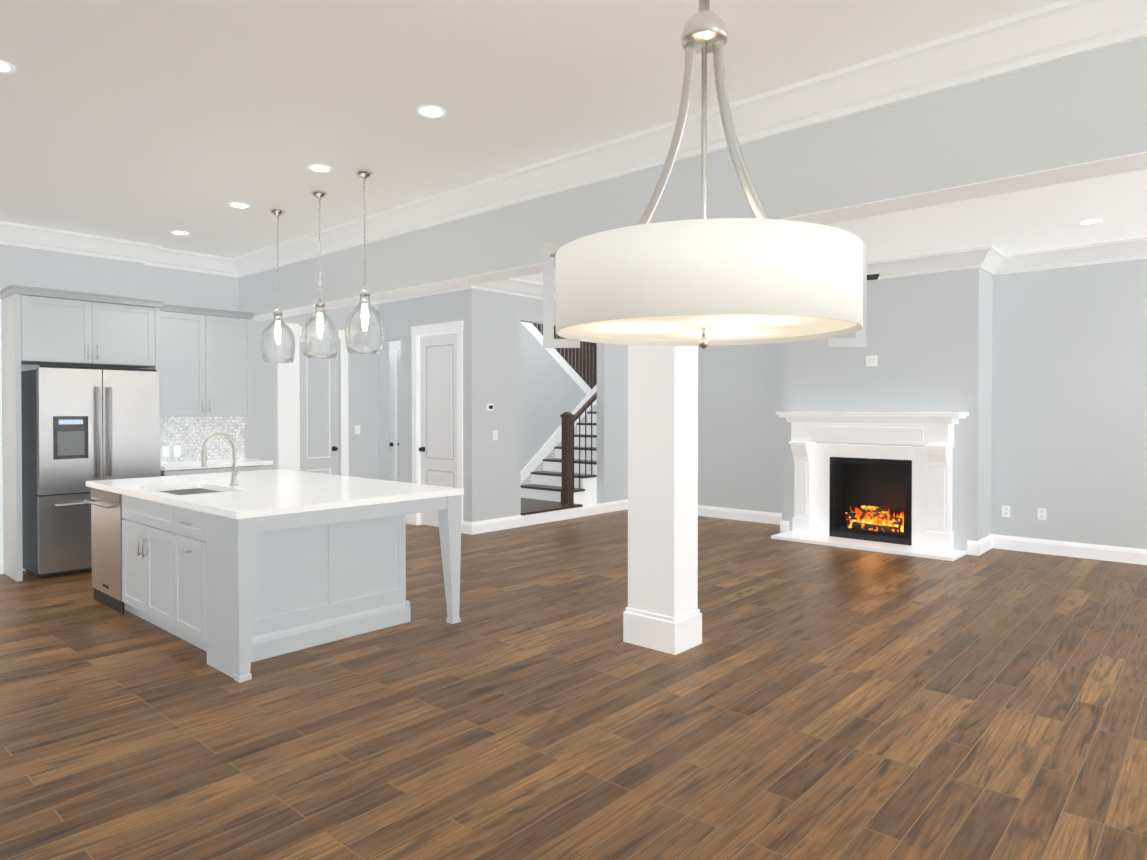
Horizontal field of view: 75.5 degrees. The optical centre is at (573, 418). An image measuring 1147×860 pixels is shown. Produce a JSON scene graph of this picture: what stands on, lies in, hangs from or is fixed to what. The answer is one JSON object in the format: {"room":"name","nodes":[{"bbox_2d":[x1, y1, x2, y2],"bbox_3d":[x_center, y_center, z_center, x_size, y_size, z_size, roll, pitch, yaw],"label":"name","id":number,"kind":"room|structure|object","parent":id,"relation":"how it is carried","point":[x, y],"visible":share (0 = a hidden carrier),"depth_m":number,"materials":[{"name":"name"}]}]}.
{"room":"kitchen","nodes":[
{"label":"kitchen","id":0,"kind":"room"},
{"bbox_2d":[0,244,377,572],"bbox_3d":[-5.193,-0.170,6.832,0.525,3.100,8.040,1,1,42],"label":"wall","id":1,"kind":"structure","parent":0,"point":[21,266],"depth_m":8.10,"materials":[{"name":"grey paint"}]},
{"bbox_2d":[0,289,2,573],"bbox_3d":[-5.414,0.125,6.176,0.022,2.525,1.070,1,1,42],"label":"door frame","id":2,"kind":"structure","parent":1,"relation":"attached to","point":[1,450],"depth_m":6.56,"materials":[{"name":"white wood"}]},
{"bbox_2d":[4,285,155,368],"bbox_3d":[-4.513,-0.802,6.830,0.470,0.635,1.050,1,1,42],"label":"upper cabinet","id":3,"kind":"object","parent":1,"relation":"attached to","point":[52,327],"depth_m":6.60,"materials":[{"name":"grey wood"}]},
{"bbox_2d":[155,301,253,416],"bbox_3d":[-3.914,-0.574,7.732,0.350,1.109,0.990,1,1,42],"label":"upper cabinet","id":4,"kind":"object","parent":1,"relation":"attached to","point":[200,359],"depth_m":7.61,"materials":[{"name":"grey wood"}]},
{"bbox_2d":[299,338,338,474],"bbox_3d":[-3.216,0.178,9.320,0.170,2.330,0.556,1,1,42],"label":"pantry door","id":5,"kind":"structure","parent":1,"relation":"in","point":[319,416],"depth_m":9.32,"materials":[{"name":"grey paint"}]},
{"bbox_2d":[299,326,348,475],"bbox_3d":[-3.170,0.116,9.278,0.022,2.480,0.800,1,1,42],"label":"door frame","id":6,"kind":"structure","parent":1,"relation":"attached to","point":[341,333],"depth_m":9.52,"materials":[{"name":"white wood"}]},
{"bbox_2d":[355,425,359,433],"bbox_3d":[-2.822,0.151,9.678,0.008,0.115,0.075,1,1,42],"label":"light switch","id":7,"kind":"object","parent":1,"relation":"attached to","point":[357,429],"visible":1,"depth_m":9.67,"materials":[{"name":"white plastic"}]},
{"bbox_2d":[389,340,400,481],"bbox_3d":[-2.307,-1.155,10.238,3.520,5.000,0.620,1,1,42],"label":"door frame","id":8,"kind":"structure","parent":0,"point":[394,345],"depth_m":10.73,"materials":[{"name":"grey paint"}]},
{"bbox_2d":[389,350,398,480],"bbox_3d":[-2.839,0.177,10.872,0.800,2.300,0.170,1,1,42],"label":"hall door","id":9,"kind":"structure","parent":8,"relation":"in","point":[393,444],"depth_m":10.62,"materials":[{"name":"white paint"}]},
{"bbox_2d":[378,289,480,521],"bbox_3d":[-1.906,-0.171,9.382,2.050,3.050,0.140,1,1,42],"label":"wall","id":10,"kind":"structure","parent":0,"point":[401,318],"depth_m":9.06,"materials":[{"name":"grey paint"}]},
{"bbox_2d":[406,514,411,524],"bbox_3d":[-2.141,1.281,9.502,0.260,0.145,0.017,1,1,42],"label":"baseboard","id":11,"kind":"structure","parent":10,"relation":"attached to","point":[408,516],"depth_m":9.45,"materials":[{"name":"white wood"}]},
{"bbox_2d":[411,321,462,532],"bbox_3d":[-1.633,0.101,9.127,1.000,2.510,0.162,1,1,42],"label":"door frame","id":12,"kind":"structure","parent":10,"relation":"attached to","point":[417,332],"depth_m":9.21,"materials":[{"name":"white wood"}]},
{"bbox_2d":[419,333,456,526],"bbox_3d":[-1.631,0.160,9.122,0.781,2.370,0.170,1,1,42],"label":"door","id":13,"kind":"structure","parent":10,"relation":"in","point":[438,411],"depth_m":9.13,"materials":[{"name":"white paint"}]},
{"bbox_2d":[481,290,627,520],"bbox_3d":[-0.119,-1.151,9.945,0.140,5.000,3.090,1,1,42],"label":"wall","id":14,"kind":"structure","parent":0,"point":[503,316],"depth_m":9.14,"materials":[{"name":"grey paint"}]},
{"bbox_2d":[487,404,493,409],"bbox_3d":[-0.992,-0.130,8.851,0.018,0.080,0.100,1,1,42],"label":"thermostat","id":15,"kind":"object","parent":14,"relation":"attached to","point":[490,406],"visible":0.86,"depth_m":8.84,"materials":[{"name":"white plastic"}]},
{"bbox_2d":[493,431,497,439],"bbox_3d":[-0.943,0.209,8.918,0.008,0.115,0.075,1,1,42],"label":"light switch","id":16,"kind":"object","parent":14,"relation":"attached to","point":[495,435],"visible":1,"depth_m":8.92,"materials":[{"name":"white plastic"}]},
{"bbox_2d":[466,499,627,534],"bbox_3d":[-0.166,1.278,9.813,0.037,0.145,3.107,1,1,42],"label":"baseboard","id":17,"kind":"structure","parent":14,"relation":"attached to","point":[484,526],"depth_m":9.51,"materials":[{"name":"white wood"}]},
{"bbox_2d":[0,0,1146,303],"bbox_3d":[-0.391,-1.582,4.615,10.350,0.230,11.130,1,1,42],"label":"crown molding","id":18,"kind":"structure","parent":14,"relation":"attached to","point":[1046,34],"depth_m":4.50,"materials":[{"name":"white"}]},
{"bbox_2d":[520,323,596,484],"bbox_3d":[-0.232,-0.499,11.631,0.100,3.660,4.190,1,1,42],"label":"wall","id":19,"kind":"structure","parent":0,"point":[551,390],"depth_m":11.25,"materials":[{"name":"grey paint"}]},
{"bbox_2d":[541,324,575,371],"bbox_3d":[-0.994,-1.176,12.362,0.100,5.000,4.300,1,1,42],"label":"wall","id":20,"kind":"structure","parent":0,"point":[564,351],"depth_m":13.43,"materials":[{"name":"grey paint"}]},
{"bbox_2d":[0,0,1146,285],"bbox_3d":[-1.046,-1.745,6.849,14.900,0.150,14.200,1,1,42],"label":"ceiling","id":21,"kind":"structure","parent":0,"point":[154,122],"depth_m":3.94,"materials":[{"name":"white paint"}]},
{"bbox_2d":[0,60,15,73],"bbox_3d":[-2.764,-1.682,3.533,0.170,0.006,0.170,1,1,42],"label":"recessed light","id":22,"kind":"object","parent":21,"relation":"in","point":[6,68],"visible":0.98,"depth_m":3.57,"materials":[{"name":"white plastic"}]},
{"bbox_2d":[170,231,190,235],"bbox_3d":[-3.647,-1.716,6.874,0.170,0.006,0.170,1,1,42],"label":"recessed light","id":23,"kind":"object","parent":21,"relation":"in","point":[183,233],"visible":0.98,"depth_m":6.88,"materials":[{"name":"white plastic"}]},
{"bbox_2d":[228,202,250,208],"bbox_3d":[-2.686,-1.707,5.952,0.170,0.006,0.170,1,1,42],"label":"recessed light","id":24,"kind":"object","parent":21,"relation":"in","point":[239,205],"visible":0.92,"depth_m":5.95,"materials":[{"name":"white"}]},
{"bbox_2d":[260,208,295,362],"bbox_3d":[-2.441,-1.087,6.115,0.270,1.249,0.270,1,1,42],"label":"pendant light","id":25,"kind":"object","parent":21,"relation":"hanging from","point":[277,343],"visible":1,"depth_m":6.04,"materials":[{"name":"clear glass"}]},
{"bbox_2d":[307,164,332,172],"bbox_3d":[-1.726,-1.698,5.046,0.170,0.006,0.170,1,1,42],"label":"recessed light","id":26,"kind":"object","parent":21,"relation":"in","point":[317,168],"visible":0.98,"depth_m":5.04,"materials":[{"name":"white plastic"}]},
{"bbox_2d":[301,190,338,358],"bbox_3d":[-1.922,-1.082,5.614,0.270,1.249,0.270,1,1,42],"label":"pendant light","id":27,"kind":"object","parent":21,"relation":"hanging from","point":[319,337],"visible":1,"depth_m":5.53,"materials":[{"name":"clear glass"}]},
{"bbox_2d":[345,170,384,353],"bbox_3d":[-1.448,-1.077,5.139,0.270,1.249,0.270,1,1,42],"label":"pendant light","id":28,"kind":"object","parent":21,"relation":"hanging from","point":[364,328],"visible":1,"depth_m":5.06,"materials":[{"name":"clear glass"}]},
{"bbox_2d":[416,105,446,118],"bbox_3d":[-0.785,-1.688,4.088,0.170,0.006,0.170,1,1,42],"label":"recessed light","id":29,"kind":"object","parent":21,"relation":"in","point":[431,112],"visible":1,"depth_m":4.09,"materials":[{"name":"white plastic"}]},
{"bbox_2d":[543,0,866,348],"bbox_3d":[0.290,-0.910,1.641,0.660,1.512,0.660,1,1,42],"label":"chandelier","id":30,"kind":"object","parent":21,"relation":"hanging from","point":[703,282],"visible":1,"depth_m":1.41,"materials":[{"name":"white fabric"}]},
{"bbox_2d":[867,274,879,279],"bbox_3d":[1.955,-1.250,6.460,1.329,0.829,1.308,1,1,42],"label":"ceiling fan","id":31,"kind":"object","parent":21,"relation":"hanging from","point":[873,277],"depth_m":6.12,"materials":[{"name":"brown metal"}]},
{"bbox_2d":[1077,219,1101,224],"bbox_3d":[4.371,-1.660,6.275,0.170,0.006,0.170,1,1,42],"label":"recessed light","id":32,"kind":"object","parent":21,"relation":"in","point":[1091,221],"visible":0.98,"depth_m":6.28,"materials":[{"name":"white"}]},
{"bbox_2d":[0,509,1146,859],"bbox_3d":[-1.046,1.405,6.881,14.900,0.050,14.200,1,1,42],"label":"floor","id":33,"kind":"structure","parent":0,"point":[804,701],"depth_m":3.48,"materials":[{"name":"brown wood"}]},
{"bbox_2d":[21,365,159,578],"bbox_3d":[-4.405,0.463,6.801,0.653,1.835,0.946,1,1,42],"label":"fridge","id":34,"kind":"object","parent":33,"relation":"on","point":[81,426],"visible":0.79,"depth_m":6.50,"materials":[{"name":"grey metal"}]},
{"bbox_2d":[160,469,223,475],"bbox_3d":[-3.958,0.937,7.495,0.620,0.874,0.555,1,1,42],"label":"base cabinet","id":35,"kind":"object","parent":33,"relation":"on","point":[171,472],"depth_m":7.24,"materials":[{"name":"grey"}]},
{"bbox_2d":[160,457,271,472],"bbox_3d":[-3.781,0.477,7.678,0.635,0.041,1.070,1,1,42],"label":"countertop","id":36,"kind":"structure","parent":35,"relation":"on","point":[227,463],"depth_m":7.53,"materials":[{"name":"white stone"}]},
{"bbox_2d":[224,465,264,472],"bbox_3d":[-3.669,0.934,7.820,0.620,0.874,0.555,1,1,42],"label":"base cabinet","id":37,"kind":"object","parent":33,"relation":"on","point":[242,467],"depth_m":7.69,"materials":[{"name":"grey"}]},
{"bbox_2d":[84,485,461,682],"bbox_3d":[-2.242,0.959,5.329,2.546,0.874,1.579,1,1,42],"label":"kitchen island","id":38,"kind":"object","parent":33,"relation":"on","point":[234,573],"depth_m":4.61,"materials":[{"name":"white wood"}]},
{"bbox_2d":[86,469,303,492],"bbox_3d":[-2.893,0.495,5.938,0.780,0.040,1.550,1,1,42],"label":"island countertop","id":39,"kind":"structure","parent":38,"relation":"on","point":[184,481],"depth_m":5.66,"materials":[{"name":"white stone"}]},
{"bbox_2d":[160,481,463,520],"bbox_3d":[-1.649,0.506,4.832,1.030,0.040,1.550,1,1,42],"label":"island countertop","id":40,"kind":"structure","parent":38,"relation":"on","point":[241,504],"depth_m":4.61,"materials":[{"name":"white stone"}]},
{"bbox_2d":[277,323,299,470],"bbox_3d":[-3.436,0.126,8.752,0.321,2.470,0.260,1,1,42],"label":"pilaster","id":41,"kind":"object","parent":33,"relation":"on","point":[288,375],"visible":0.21,"depth_m":8.65,"materials":[{"name":"white wood"}]},
{"bbox_2d":[520,322,596,515],"bbox_3d":[-0.070,-0.967,10.867,1.350,4.612,3.270,1,1,42],"label":"staircase","id":42,"kind":"structure","parent":33,"relation":"on","point":[566,478],"depth_m":10.95,"materials":[{"name":"white wood"}]},
{"bbox_2d":[623,345,701,654],"bbox_3d":[0.556,0.168,4.614,0.390,2.470,0.300,1,1,42],"label":"column","id":43,"kind":"structure","parent":33,"relation":"on","point":[661,613],"depth_m":4.51,"materials":[{"name":"white wood"}]},
{"bbox_2d":[771,412,968,560],"bbox_3d":[3.232,0.650,8.065,1.930,1.435,0.867,1,1,42],"label":"fireplace","id":44,"kind":"object","parent":33,"relation":"on","point":[890,499],"visible":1,"depth_m":8.04,"materials":[{"name":"white"}]},
{"bbox_2d":[239,37,1146,320],"bbox_3d":[0.130,-1.384,4.977,10.050,0.634,0.260,1,1,42],"label":"header beam","id":45,"kind":"structure","parent":0,"point":[1075,119],"depth_m":3.74,"materials":[{"name":"grey paint"}]},
{"bbox_2d":[782,268,992,550],"bbox_3d":[3.442,-0.160,8.294,2.090,3.050,0.560,1,1,42],"label":"wall","id":46,"kind":"structure","parent":0,"point":[929,340],"depth_m":7.75,"materials":[{"name":"grey paint"}]},
{"bbox_2d":[778,519,788,532],"bbox_3d":[2.643,1.286,8.994,0.017,0.145,0.557,1,1,42],"label":"baseboard","id":47,"kind":"structure","parent":46,"relation":"attached to","point":[784,525],"depth_m":8.76,"materials":[{"name":"white wood"}]},
{"bbox_2d":[866,355,877,365],"bbox_3d":[3.252,-0.622,8.075,0.120,0.115,0.008,1,1,42],"label":"light switch","id":48,"kind":"object","parent":46,"relation":"attached to","point":[871,360],"visible":1,"depth_m":8.07,"materials":[{"name":"white plastic"}]},
{"bbox_2d":[970,534,993,555],"bbox_3d":[4.209,1.300,7.601,0.037,0.145,0.557,1,1,42],"label":"baseboard","id":49,"kind":"structure","parent":46,"relation":"attached to","point":[977,548],"depth_m":7.49,"materials":[{"name":"white wood"}]},
{"bbox_2d":[698,259,1146,548],"bbox_3d":[4.120,-0.158,8.160,8.580,3.050,0.140,1,1,42],"label":"wall","id":50,"kind":"structure","parent":0,"point":[1069,400],"depth_m":7.48,"materials":[{"name":"grey paint"}]},
{"bbox_2d":[698,505,781,524],"bbox_3d":[2.217,1.278,9.760,1.670,0.145,0.017,1,1,42],"label":"baseboard","id":51,"kind":"structure","parent":50,"relation":"attached to","point":[706,511],"depth_m":9.77,"materials":[{"name":"white wood"}]},
{"bbox_2d":[1002,505,1009,516],"bbox_3d":[4.510,0.971,7.723,0.075,0.115,0.008,1,1,42],"label":"electrical outlet","id":52,"kind":"object","parent":50,"relation":"attached to","point":[1005,511],"visible":1,"depth_m":7.72,"materials":[{"name":"white plastic"}]},
{"bbox_2d":[1038,508,1045,519],"bbox_3d":[4.749,0.974,7.510,0.075,0.115,0.008,1,1,42],"label":"electrical outlet","id":53,"kind":"object","parent":50,"relation":"attached to","point":[1041,513],"visible":1,"depth_m":7.51,"materials":[{"name":"white plastic"}]},
{"bbox_2d":[994,534,1146,564],"bbox_3d":[5.786,1.310,6.587,3.700,0.145,0.017,1,1,42],"label":"baseboard","id":54,"kind":"structure","parent":50,"relation":"attached to","point":[1073,549],"depth_m":7.33,"materials":[{"name":"white wood"}]}
]}

